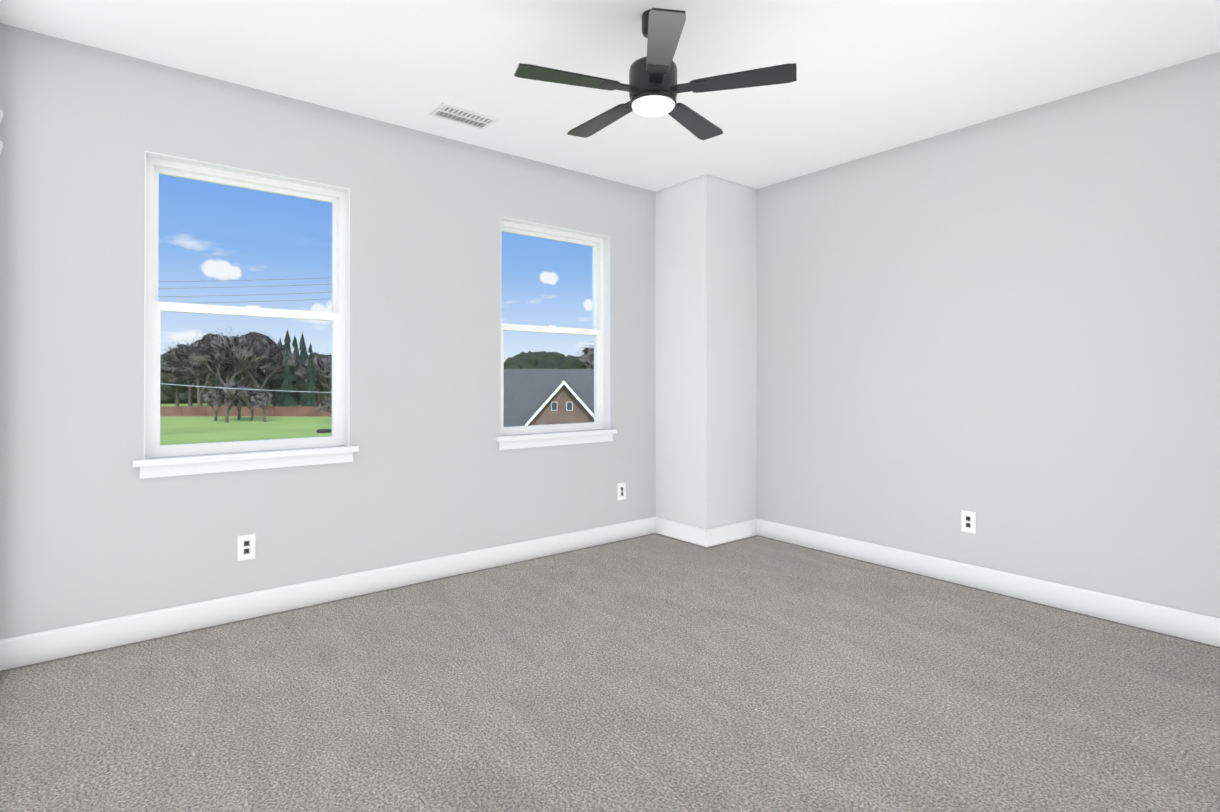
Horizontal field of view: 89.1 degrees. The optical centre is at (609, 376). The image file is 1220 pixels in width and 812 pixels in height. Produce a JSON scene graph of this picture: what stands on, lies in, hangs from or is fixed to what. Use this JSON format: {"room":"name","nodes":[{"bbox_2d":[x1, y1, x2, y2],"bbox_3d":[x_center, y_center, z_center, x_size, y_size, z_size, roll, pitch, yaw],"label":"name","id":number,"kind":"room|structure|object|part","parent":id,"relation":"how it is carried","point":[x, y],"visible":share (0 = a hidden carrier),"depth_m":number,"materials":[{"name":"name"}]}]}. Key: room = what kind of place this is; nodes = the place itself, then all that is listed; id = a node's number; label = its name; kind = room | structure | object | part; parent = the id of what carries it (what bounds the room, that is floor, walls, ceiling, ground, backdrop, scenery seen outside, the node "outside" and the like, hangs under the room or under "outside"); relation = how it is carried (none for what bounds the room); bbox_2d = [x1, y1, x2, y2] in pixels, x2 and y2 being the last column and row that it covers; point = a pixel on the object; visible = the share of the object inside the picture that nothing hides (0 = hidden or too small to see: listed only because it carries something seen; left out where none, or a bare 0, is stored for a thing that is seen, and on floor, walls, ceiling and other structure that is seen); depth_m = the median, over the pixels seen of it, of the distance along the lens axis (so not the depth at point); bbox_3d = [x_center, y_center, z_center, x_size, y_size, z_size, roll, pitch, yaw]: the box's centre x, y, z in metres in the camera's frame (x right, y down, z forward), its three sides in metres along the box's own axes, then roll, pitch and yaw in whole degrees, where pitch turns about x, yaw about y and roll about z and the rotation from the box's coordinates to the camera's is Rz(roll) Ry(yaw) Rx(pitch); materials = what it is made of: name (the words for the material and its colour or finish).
{"room":"empty bedroom","nodes":[
{"label":"empty bedroom","id":0,"kind":"room"},
{"bbox_2d":[0,23,655,638],"bbox_3d":[-0.943,-0.121,4.051,4.730,2.740,0.180,0,0,-39],"label":"wall","id":1,"kind":"structure","parent":0,"point":[94,527],"depth_m":3.27,"materials":[{"name":"paint"}]},
{"bbox_2d":[0,639,3,670],"bbox_3d":[-1.416,1.169,1.150,0.015,0.128,3.690,0,0,-39],"label":"baseboard","id":2,"kind":"structure","parent":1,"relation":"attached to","point":[1,640],"depth_m":2.61,"materials":[{"name":"white wood"}]},
{"bbox_2d":[133,151,358,478],"bbox_3d":[-1.890,-0.291,3.285,1.051,1.548,0.235,0,0,-39],"label":"window","id":3,"kind":"structure","parent":1,"relation":"in","point":[337,197],"depth_m":3.23,"materials":[{"name":"white"}]},
{"bbox_3d":[-1.912,-0.326,3.313,0.849,1.396,0.038,0,0,-39],"label":"glass","id":4,"kind":"part","parent":3,"relation":"part of","materials":[{"name":"clear glass"}]},
{"bbox_2d":[237,534,254,560],"bbox_3d":[-1.868,0.879,3.185,0.080,0.128,0.008,0,0,-39],"label":"electrical outlet","id":5,"kind":"object","parent":1,"relation":"attached to","point":[245,547],"visible":1,"depth_m":3.18,"materials":[{"name":"white plastic"}]},
{"bbox_2d":[4,516,655,669],"bbox_3d":[-1.109,1.184,3.787,3.789,0.128,0.015,0,0,-39],"label":"baseboard","id":6,"kind":"structure","parent":1,"relation":"attached to","point":[32,648],"depth_m":3.27,"materials":[{"name":"white wood"}]},
{"bbox_2d":[495,217,616,449],"bbox_3d":[-0.413,-0.284,4.466,1.050,1.548,0.235,0,0,-39],"label":"window","id":7,"kind":"structure","parent":1,"relation":"in","point":[599,331],"depth_m":4.59,"materials":[{"name":"white plastic"}]},
{"bbox_3d":[-0.435,-0.319,4.494,0.848,1.396,0.038,0,0,-39],"label":"glass","id":8,"kind":"part","parent":7,"relation":"part of","materials":[{"name":"clear glass"}]},
{"bbox_2d":[617,482,625,499],"bbox_3d":[0.091,0.883,4.751,0.080,0.128,0.008,0,0,-39],"label":"electrical outlet","id":9,"kind":"object","parent":1,"relation":"attached to","point":[621,491],"visible":1,"depth_m":4.74,"materials":[{"name":"white plastic"}]},
{"bbox_2d":[0,533,1219,811],"bbox_3d":[0.284,1.300,2.508,4.730,0.120,4.110,0,0,-39],"label":"floor","id":10,"kind":"structure","parent":0,"point":[662,673],"depth_m":2.35,"materials":[{"name":"carpet"}]},
{"bbox_2d":[0,0,1219,191],"bbox_3d":[0.284,-1.560,2.524,4.730,0.120,4.110,0,0,-39],"label":"ceiling","id":11,"kind":"structure","parent":0,"point":[875,76],"depth_m":2.92,"materials":[{"name":"paint"}]},
{"bbox_2d":[429,103,497,129],"bbox_3d":[-0.840,-1.490,3.562,0.335,0.010,0.185,0,0,-39],"label":"ceiling vent","id":12,"kind":"object","parent":11,"relation":"in","point":[452,113],"visible":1,"depth_m":3.56,"materials":[{"name":"white metal"}]},
{"bbox_2d":[514,8,796,140],"bbox_3d":[0.160,-1.296,2.603,1.117,0.407,1.072,0,0,-39],"label":"ceiling fan","id":13,"kind":"object","parent":11,"relation":"hanging from","point":[653,88],"visible":1,"depth_m":2.48,"materials":[{"name":"black metal"}]},
{"bbox_2d":[655,174,756,528],"bbox_3d":[0.765,-0.116,4.949,0.581,2.740,0.550,0,0,-39],"label":"column","id":14,"kind":"structure","parent":0,"point":[706,343],"depth_m":4.74,"materials":[{"name":"paint"}]},
{"bbox_2d":[656,517,703,546],"bbox_3d":[0.538,1.189,4.747,0.015,0.128,0.510,0,0,-39],"label":"baseboard","id":15,"kind":"structure","parent":14,"relation":"attached to","point":[680,531],"depth_m":4.73,"materials":[{"name":"white wood"}]},
{"bbox_2d":[704,519,755,547],"bbox_3d":[0.928,1.189,4.710,0.576,0.128,0.015,0,0,-39],"label":"baseboard","id":16,"kind":"structure","parent":14,"relation":"attached to","point":[715,536],"depth_m":4.68,"materials":[{"name":"white wood"}]},
{"bbox_2d":[756,52,1219,617],"bbox_3d":[2.117,-0.122,3.867,0.180,2.740,3.930,0,0,-39],"label":"wall","id":17,"kind":"structure","parent":0,"point":[1006,328],"depth_m":3.49,"materials":[{"name":"paint"}]},
{"bbox_2d":[961,510,975,533],"bbox_3d":[2.134,0.867,3.689,0.008,0.128,0.080,0,0,-39],"label":"electrical outlet","id":18,"kind":"object","parent":17,"relation":"attached to","point":[968,521],"visible":1,"depth_m":3.69,"materials":[{"name":"white plastic"}]},
{"bbox_2d":[756,518,1219,646],"bbox_3d":[2.147,1.183,3.665,0.015,0.128,3.170,0,0,-39],"label":"baseboard","id":19,"kind":"structure","parent":17,"relation":"attached to","point":[1192,626],"depth_m":3.47,"materials":[{"name":"white wood"}]},
{"bbox_3d":[-1.437,-0.138,1.026,0.180,2.740,3.930,0,0,-39],"label":"wall","id":20,"kind":"structure","parent":0,"visible":0},
{"bbox_2d":[0,109,2,122],"bbox_3d":[-2.549,-1.054,2.584,0.022,0.120,0.055,0,0,-39],"label":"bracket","id":21,"kind":"object","parent":20,"relation":"attached to","point":[1,114],"visible":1,"depth_m":2.58,"materials":[{"name":"white"}]},
{"label":"outside","id":22,"kind":"structure","parent":0,"visible":0},
{"bbox_2d":[160,403,331,444],"bbox_3d":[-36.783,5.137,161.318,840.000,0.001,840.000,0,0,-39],"label":"lawn","id":23,"kind":"structure","parent":22,"point":[279,424],"depth_m":53.67,"materials":[{"name":"green plant"}]},
{"bbox_2d":[160,353,211,405],"bbox_3d":[-64.597,0.484,94.510,7.324,8.814,6.891,0,0,-39],"label":"tree","id":24,"kind":"object","parent":23,"relation":"on","point":[177,390],"depth_m":92.90,"materials":[{"name":"green plant"}]},
{"bbox_2d":[160,340,214,405],"bbox_3d":[-59.245,-0.152,89.277,10.990,10.032,10.194,0,0,-39],"label":"tree","id":25,"kind":"object","parent":23,"relation":"on","point":[163,369],"depth_m":85.46,"materials":[{"name":"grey plant"}]},
{"bbox_2d":[160,334,236,406],"bbox_3d":[-55.606,-0.475,84.642,10.806,10.645,11.479,0,0,-39],"label":"tree","id":26,"kind":"object","parent":23,"relation":"on","point":[187,372],"depth_m":82.42,"materials":[{"name":"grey plant"}]},
{"bbox_2d":[171,337,243,405],"bbox_3d":[-53.806,-0.340,82.199,8.747,10.349,10.639,0,0,-39],"label":"tree","id":27,"kind":"object","parent":23,"relation":"on","point":[179,357],"depth_m":81.73,"materials":[{"name":"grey plant"}]},
{"bbox_2d":[200,388,228,420],"bbox_3d":[-39.785,2.786,63.225,3.486,3.841,2.936,0,0,-39],"label":"tree","id":28,"kind":"object","parent":23,"relation":"on","point":[215,395],"depth_m":62.92,"materials":[{"name":"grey plant"}]},
{"bbox_2d":[188,329,242,406],"bbox_3d":[-58.070,-1.050,91.986,7.927,11.876,10.628,0,0,-39],"label":"tree","id":29,"kind":"object","parent":23,"relation":"on","point":[203,339],"depth_m":91.09,"materials":[{"name":"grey plant"}]},
{"bbox_2d":[182,327,278,406],"bbox_3d":[-48.998,-0.801,80.076,10.966,11.198,12.221,0,0,-39],"label":"tree","id":30,"kind":"object","parent":23,"relation":"on","point":[207,355],"depth_m":78.56,"materials":[{"name":"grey plant"}]},
{"bbox_2d":[215,379,254,422],"bbox_3d":[-37.109,2.445,61.598,3.633,4.524,3.550,0,0,-39],"label":"tree","id":31,"kind":"object","parent":23,"relation":"on","point":[231,394],"depth_m":61.26,"materials":[{"name":"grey plant"}]},
{"bbox_2d":[205,332,265,406],"bbox_3d":[-54.342,-0.796,89.067,12.062,11.315,11.424,0,0,-39],"label":"tree","id":32,"kind":"object","parent":23,"relation":"on","point":[233,404],"depth_m":89.44,"materials":[{"name":"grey plant"}]},
{"bbox_2d":[228,384,254,419],"bbox_3d":[-38.892,2.745,65.160,3.606,3.984,4.107,0,0,-39],"label":"tree","id":33,"kind":"object","parent":23,"relation":"on","point":[239,411],"depth_m":65.31,"materials":[{"name":"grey plant"}]},
{"bbox_2d":[158,277,331,302],"bbox_3d":[-61.306,-3.168,59.152,80.160,15.456,2.200,0,0,-6],"label":"power lines","id":34,"kind":"object","parent":23,"relation":"on","point":[247,286],"depth_m":61.91,"materials":[{"name":"black"}]},
{"bbox_2d":[160,406,331,416],"bbox_3d":[-41.360,4.036,71.373,21.669,1.186,0.130,0,0,2],"label":"fence","id":35,"kind":"object","parent":23,"relation":"on","point":[189,410],"depth_m":71.45,"materials":[{"name":"brown wood"}]},
{"bbox_2d":[234,390,261,420],"bbox_3d":[-37.219,2.931,63.996,3.113,3.554,3.156,0,0,-39],"label":"tree","id":36,"kind":"object","parent":23,"relation":"on","point":[241,401],"depth_m":63.52,"materials":[{"name":"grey plant"}]},
{"bbox_2d":[242,375,254,406],"bbox_3d":[-55.987,-0.725,93.413,11.088,11.235,8.716,0,0,-39],"label":"tree","id":37,"kind":"object","parent":23,"relation":"on","point":[253,384],"depth_m":93.92,"materials":[{"name":"green plant"}]},
{"bbox_2d":[213,331,304,405],"bbox_3d":[-47.076,-0.698,82.719,11.343,11.024,8.811,0,0,-39],"label":"tree","id":38,"kind":"object","parent":23,"relation":"on","point":[247,372],"depth_m":82.13,"materials":[{"name":"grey plant"}]},
{"bbox_2d":[251,392,273,421],"bbox_3d":[-34.887,3.037,62.018,2.436,3.308,3.301,0,0,-39],"label":"tree","id":39,"kind":"object","parent":23,"relation":"on","point":[261,403],"depth_m":61.88,"materials":[{"name":"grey plant"}]},
{"bbox_2d":[271,338,283,406],"bbox_3d":[-45.492,-0.357,85.711,2.524,10.134,2.483,0,0,-39],"label":"tree","id":40,"kind":"object","parent":23,"relation":"on","point":[276,394],"depth_m":85.08,"materials":[{"name":"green plant"}]},
{"bbox_2d":[256,345,299,406],"bbox_3d":[-48.523,-0.073,91.333,8.582,9.904,10.332,0,0,-39],"label":"tree","id":41,"kind":"object","parent":23,"relation":"on","point":[260,383],"depth_m":88.53,"materials":[{"name":"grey plant"}]},
{"bbox_2d":[277,329,300,406],"bbox_3d":[-43.352,-0.836,83.737,2.990,11.069,2.992,0,0,-39],"label":"tree","id":42,"kind":"object","parent":23,"relation":"on","point":[284,400],"depth_m":83.08,"materials":[{"name":"green plant"}]},
{"bbox_2d":[292,336,299,406],"bbox_3d":[-45.657,-0.668,89.528,2.578,10.798,2.435,0,0,-39],"label":"tree","id":43,"kind":"object","parent":23,"relation":"on","point":[294,344],"depth_m":89.44,"materials":[{"name":"green plant"}]},
{"bbox_2d":[295,332,308,406],"bbox_3d":[-42.245,-0.726,85.350,2.616,10.868,2.774,0,0,-39],"label":"tree","id":44,"kind":"object","parent":23,"relation":"on","point":[303,356],"depth_m":85.15,"materials":[{"name":"green plant"}]},
{"bbox_2d":[303,343,318,406],"bbox_3d":[-39.133,0.107,81.245,2.056,9.155,2.229,0,0,-39],"label":"tree","id":45,"kind":"object","parent":23,"relation":"on","point":[312,380],"depth_m":81.02,"materials":[{"name":"green plant"}]},
{"bbox_2d":[299,359,331,391],"bbox_3d":[-38.168,0.996,85.394,9.046,7.703,8.456,0,0,-39],"label":"tree","id":46,"kind":"object","parent":23,"relation":"on","point":[318,374],"depth_m":84.83,"materials":[{"name":"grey plant"}]},
{"bbox_2d":[307,352,331,404],"bbox_3d":[-43.175,0.682,93.134,6.176,8.422,8.142,0,0,-39],"label":"tree","id":47,"kind":"object","parent":23,"relation":"on","point":[319,388],"depth_m":93.26,"materials":[{"name":"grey plant"}]},
{"bbox_2d":[316,429,331,432],"bbox_3d":[-22.843,4.366,49.506,1.120,0.266,1.120,0,0,-39],"label":"tire","id":48,"kind":"object","parent":23,"relation":"on","point":[323,430],"depth_m":49.13,"materials":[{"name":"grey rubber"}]},
{"bbox_2d":[317,397,331,422],"bbox_3d":[-27.694,3.161,61.068,2.717,3.078,2.866,0,0,-39],"label":"tree","id":49,"kind":"object","parent":23,"relation":"on","point":[325,406],"depth_m":60.79,"materials":[{"name":"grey plant"}]},
{"bbox_2d":[504,351,554,368],"bbox_3d":[-8.164,1.122,59.651,5.696,7.145,6.267,0,0,-39],"label":"tree","id":50,"kind":"object","parent":23,"relation":"on","point":[518,360],"depth_m":57.89,"materials":[{"name":"green plant"}]},
{"bbox_2d":[503,369,593,426],"bbox_3d":[0.803,2.644,32.854,16.000,6.042,10.545,0,0,-4],"label":"house","id":51,"kind":"structure","parent":23,"relation":"on","point":[515,379],"depth_m":30.92,"materials":[{"name":"brick"}]},
{"bbox_2d":[533,351,564,359],"bbox_3d":[-7.341,0.970,70.274,6.959,7.639,5.966,0,0,-39],"label":"tree","id":52,"kind":"object","parent":23,"relation":"on","point":[544,354],"depth_m":69.44,"materials":[{"name":"green plant"}]},
{"bbox_2d":[545,356,559,368],"bbox_3d":[-5.993,1.336,63.902,5.459,6.773,4.768,0,0,-39],"label":"tree","id":53,"kind":"object","parent":23,"relation":"on","point":[552,362],"depth_m":62.38,"materials":[{"name":"green plant"}]},
{"bbox_2d":[559,355,589,368],"bbox_3d":[-4.238,1.290,62.201,4.953,6.823,5.844,0,0,-39],"label":"tree","id":54,"kind":"object","parent":23,"relation":"on","point":[565,361],"depth_m":60.67,"materials":[{"name":"green plant"}]},
{"bbox_2d":[575,341,593,368],"bbox_3d":[0.349,0.532,58.966,8.208,8.332,6.760,0,0,-39],"label":"tree","id":55,"kind":"object","parent":23,"relation":"on","point":[587,353],"depth_m":58.38,"materials":[{"name":"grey plant"}]},
{"bbox_2d":[160,383,331,392],"bbox_3d":[-7.677,0.306,15.248,5.816,0.277,0.014,0,0,-18],"label":"cord","id":56,"kind":"object","parent":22,"point":[246,389],"depth_m":14.91,"materials":[{"name":"grey plastic"}]},
{"bbox_2d":[160,366,331,403],"bbox_3d":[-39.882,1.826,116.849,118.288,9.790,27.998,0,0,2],"label":"tree","id":57,"kind":"object","parent":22,"point":[171,399],"depth_m":108.18,"materials":[{"name":"green plant"}]},
{"bbox_2d":[193,330,308,406],"bbox_3d":[-48.643,-0.847,84.833,14.753,11.392,10.000,0,0,-39],"label":"tree","id":58,"kind":"object","parent":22,"point":[267,337],"depth_m":83.85,"materials":[{"name":"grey plant"}]},
{"bbox_2d":[223,343,286,406],"bbox_3d":[-48.139,-0.348,86.552,11.104,10.422,12.990,0,0,-39],"label":"tree","id":59,"kind":"object","parent":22,"point":[267,385],"depth_m":83.95,"materials":[{"name":"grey plant"}]},
{"bbox_2d":[291,352,331,401],"bbox_3d":[-39.877,0.412,87.079,10.215,8.929,10.243,0,0,-39],"label":"tree","id":60,"kind":"object","parent":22,"point":[328,358],"depth_m":84.74,"materials":[{"name":"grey plant"}]}
]}

